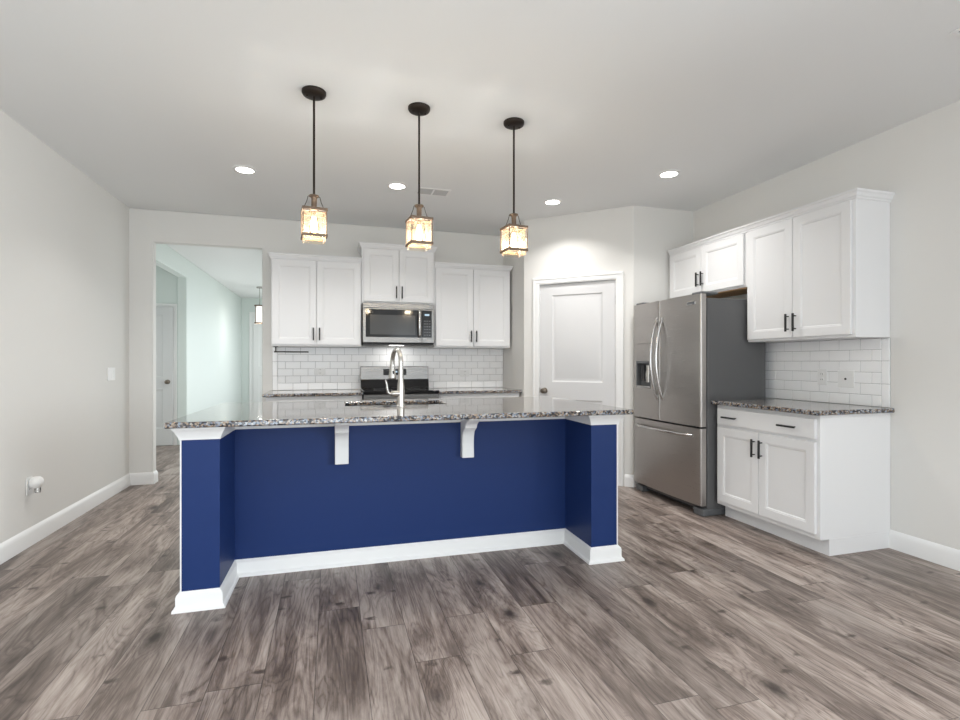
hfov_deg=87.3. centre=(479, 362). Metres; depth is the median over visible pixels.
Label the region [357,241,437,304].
upper cabinet
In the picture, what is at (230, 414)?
island countertop
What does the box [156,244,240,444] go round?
wall
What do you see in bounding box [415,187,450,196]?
ceiling vent
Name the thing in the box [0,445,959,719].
floor
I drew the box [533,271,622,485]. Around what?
trim
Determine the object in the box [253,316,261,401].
door
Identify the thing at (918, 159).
wall
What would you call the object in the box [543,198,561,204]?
recessed light
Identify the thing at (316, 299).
upper cabinet
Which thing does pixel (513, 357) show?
wall
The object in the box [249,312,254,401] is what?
trim
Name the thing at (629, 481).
baseboard
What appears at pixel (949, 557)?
baseboard
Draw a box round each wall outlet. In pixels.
[26,476,32,495]
[314,368,324,374]
[817,369,826,384]
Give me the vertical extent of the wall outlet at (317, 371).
0.075 m
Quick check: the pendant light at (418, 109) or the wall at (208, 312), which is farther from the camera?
the wall at (208, 312)
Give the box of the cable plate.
[838,370,853,387]
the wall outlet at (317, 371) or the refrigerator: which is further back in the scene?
the wall outlet at (317, 371)
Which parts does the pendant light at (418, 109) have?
stem, frame, bulb, lamp shade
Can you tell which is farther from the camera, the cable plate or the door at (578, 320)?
the door at (578, 320)
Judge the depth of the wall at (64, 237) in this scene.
3.66 m
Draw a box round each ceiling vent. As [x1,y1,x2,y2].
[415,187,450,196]
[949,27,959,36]
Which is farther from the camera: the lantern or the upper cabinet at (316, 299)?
the lantern
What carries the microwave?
attached to the upper cabinet at (390, 273)
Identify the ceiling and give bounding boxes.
[0,0,959,298]
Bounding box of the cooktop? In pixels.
[360,387,438,394]
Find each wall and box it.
[0,109,128,542]
[129,208,502,472]
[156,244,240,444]
[156,265,176,445]
[241,298,261,401]
[503,221,523,396]
[524,205,633,485]
[634,206,692,416]
[693,100,959,549]
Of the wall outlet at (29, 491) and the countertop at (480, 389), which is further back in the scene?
the countertop at (480, 389)
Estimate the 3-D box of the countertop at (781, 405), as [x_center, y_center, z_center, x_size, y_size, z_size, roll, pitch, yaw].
[2.254,0.311,3.610,0.654,0.030,0.907,0,0,-16]
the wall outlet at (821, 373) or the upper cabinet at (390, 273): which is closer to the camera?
the wall outlet at (821, 373)
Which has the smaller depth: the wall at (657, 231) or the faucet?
the faucet
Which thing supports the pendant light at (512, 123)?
hanging from the ceiling
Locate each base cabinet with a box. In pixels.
[266,396,361,401]
[439,393,519,397]
[717,405,889,555]
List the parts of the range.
oven door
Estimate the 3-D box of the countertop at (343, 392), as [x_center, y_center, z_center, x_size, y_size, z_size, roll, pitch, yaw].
[-1.692,0.311,5.159,0.929,0.030,0.640,0,0,-16]
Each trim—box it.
[156,303,176,444]
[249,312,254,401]
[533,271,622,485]
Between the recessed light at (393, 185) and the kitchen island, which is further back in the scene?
the recessed light at (393, 185)
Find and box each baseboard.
[0,470,157,564]
[624,474,638,486]
[889,529,959,570]
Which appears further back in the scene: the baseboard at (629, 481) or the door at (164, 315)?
the door at (164, 315)
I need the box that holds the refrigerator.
[634,291,764,516]
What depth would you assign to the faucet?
3.27 m
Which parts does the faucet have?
lever, spout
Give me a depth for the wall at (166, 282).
7.35 m
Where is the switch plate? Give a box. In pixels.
[107,367,114,380]
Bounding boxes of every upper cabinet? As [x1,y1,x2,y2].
[268,252,361,347]
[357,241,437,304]
[429,262,512,348]
[668,225,746,298]
[745,187,894,342]
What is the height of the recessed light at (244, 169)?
0.010 m
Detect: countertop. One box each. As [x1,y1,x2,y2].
[164,396,632,428]
[262,389,362,396]
[432,387,521,393]
[711,399,894,415]
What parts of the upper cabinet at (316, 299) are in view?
door, crown molding, door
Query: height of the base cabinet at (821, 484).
0.884 m
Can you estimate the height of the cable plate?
0.120 m
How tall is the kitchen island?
0.897 m
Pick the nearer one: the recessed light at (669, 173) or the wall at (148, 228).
the recessed light at (669, 173)
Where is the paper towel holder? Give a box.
[273,346,308,352]
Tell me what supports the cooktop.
in the range
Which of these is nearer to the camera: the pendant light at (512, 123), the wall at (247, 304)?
the pendant light at (512, 123)
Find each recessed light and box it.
[232,165,257,173]
[386,182,407,189]
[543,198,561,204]
[657,169,680,177]
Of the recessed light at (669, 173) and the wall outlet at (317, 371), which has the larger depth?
the wall outlet at (317, 371)
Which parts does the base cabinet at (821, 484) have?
door, handle, handle, drawer, handle, door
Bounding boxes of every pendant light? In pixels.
[301,85,327,244]
[405,102,432,250]
[500,117,527,256]
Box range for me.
[360,366,438,399]
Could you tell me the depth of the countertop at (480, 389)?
5.40 m
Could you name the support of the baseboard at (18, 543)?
attached to the wall at (64, 237)
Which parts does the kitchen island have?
panel, crown molding, molding, panel, panel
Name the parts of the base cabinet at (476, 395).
drawer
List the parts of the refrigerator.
dispenser panel, door, handle, handle, handle, freezer drawer, door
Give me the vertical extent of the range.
1.171 m
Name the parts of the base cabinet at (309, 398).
drawer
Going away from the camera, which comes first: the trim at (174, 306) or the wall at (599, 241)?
the wall at (599, 241)
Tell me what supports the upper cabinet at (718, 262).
attached to the wall at (918, 159)
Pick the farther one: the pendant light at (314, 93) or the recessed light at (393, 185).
the recessed light at (393, 185)
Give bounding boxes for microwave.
[361,302,433,345]
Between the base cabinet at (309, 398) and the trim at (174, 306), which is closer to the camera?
the base cabinet at (309, 398)
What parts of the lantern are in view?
frame, lamp shade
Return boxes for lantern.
[254,286,261,323]
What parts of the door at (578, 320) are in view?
knob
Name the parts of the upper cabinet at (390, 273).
door, crown molding, door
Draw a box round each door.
[156,306,172,445]
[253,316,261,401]
[540,280,615,406]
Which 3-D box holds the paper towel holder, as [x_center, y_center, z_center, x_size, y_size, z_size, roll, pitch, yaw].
[-1.953,-0.135,5.207,0.340,0.061,0.044,0,0,-16]
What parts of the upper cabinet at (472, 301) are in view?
door, crown molding, door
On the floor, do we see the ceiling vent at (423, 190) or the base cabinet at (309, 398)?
the base cabinet at (309, 398)
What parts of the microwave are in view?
door, door glass, trim, handle, panel glass, control panel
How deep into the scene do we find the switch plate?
4.54 m
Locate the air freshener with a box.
[29,476,43,492]
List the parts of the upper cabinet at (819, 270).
door, handle, handle, crown molding, door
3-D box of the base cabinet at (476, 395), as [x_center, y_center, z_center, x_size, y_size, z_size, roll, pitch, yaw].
[-0.077,0.769,5.625,0.900,0.884,0.656,0,0,-16]
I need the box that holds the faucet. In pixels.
[385,347,404,405]
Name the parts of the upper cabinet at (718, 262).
door, handle, handle, crown molding, door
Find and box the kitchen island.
[171,404,624,613]
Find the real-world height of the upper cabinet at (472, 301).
0.937 m
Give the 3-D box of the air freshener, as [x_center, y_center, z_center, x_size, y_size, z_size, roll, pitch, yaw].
[-2.938,0.807,3.336,0.068,0.107,0.080,0,0,-16]
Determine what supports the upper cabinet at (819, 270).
attached to the wall at (918, 159)
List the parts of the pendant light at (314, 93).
stem, lamp shade, bulb, frame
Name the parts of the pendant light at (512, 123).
stem, lamp shade, frame, bulb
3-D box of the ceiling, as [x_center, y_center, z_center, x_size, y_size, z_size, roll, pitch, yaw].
[-1.703,-1.589,4.919,7.909,0.120,16.000,0,0,-16]

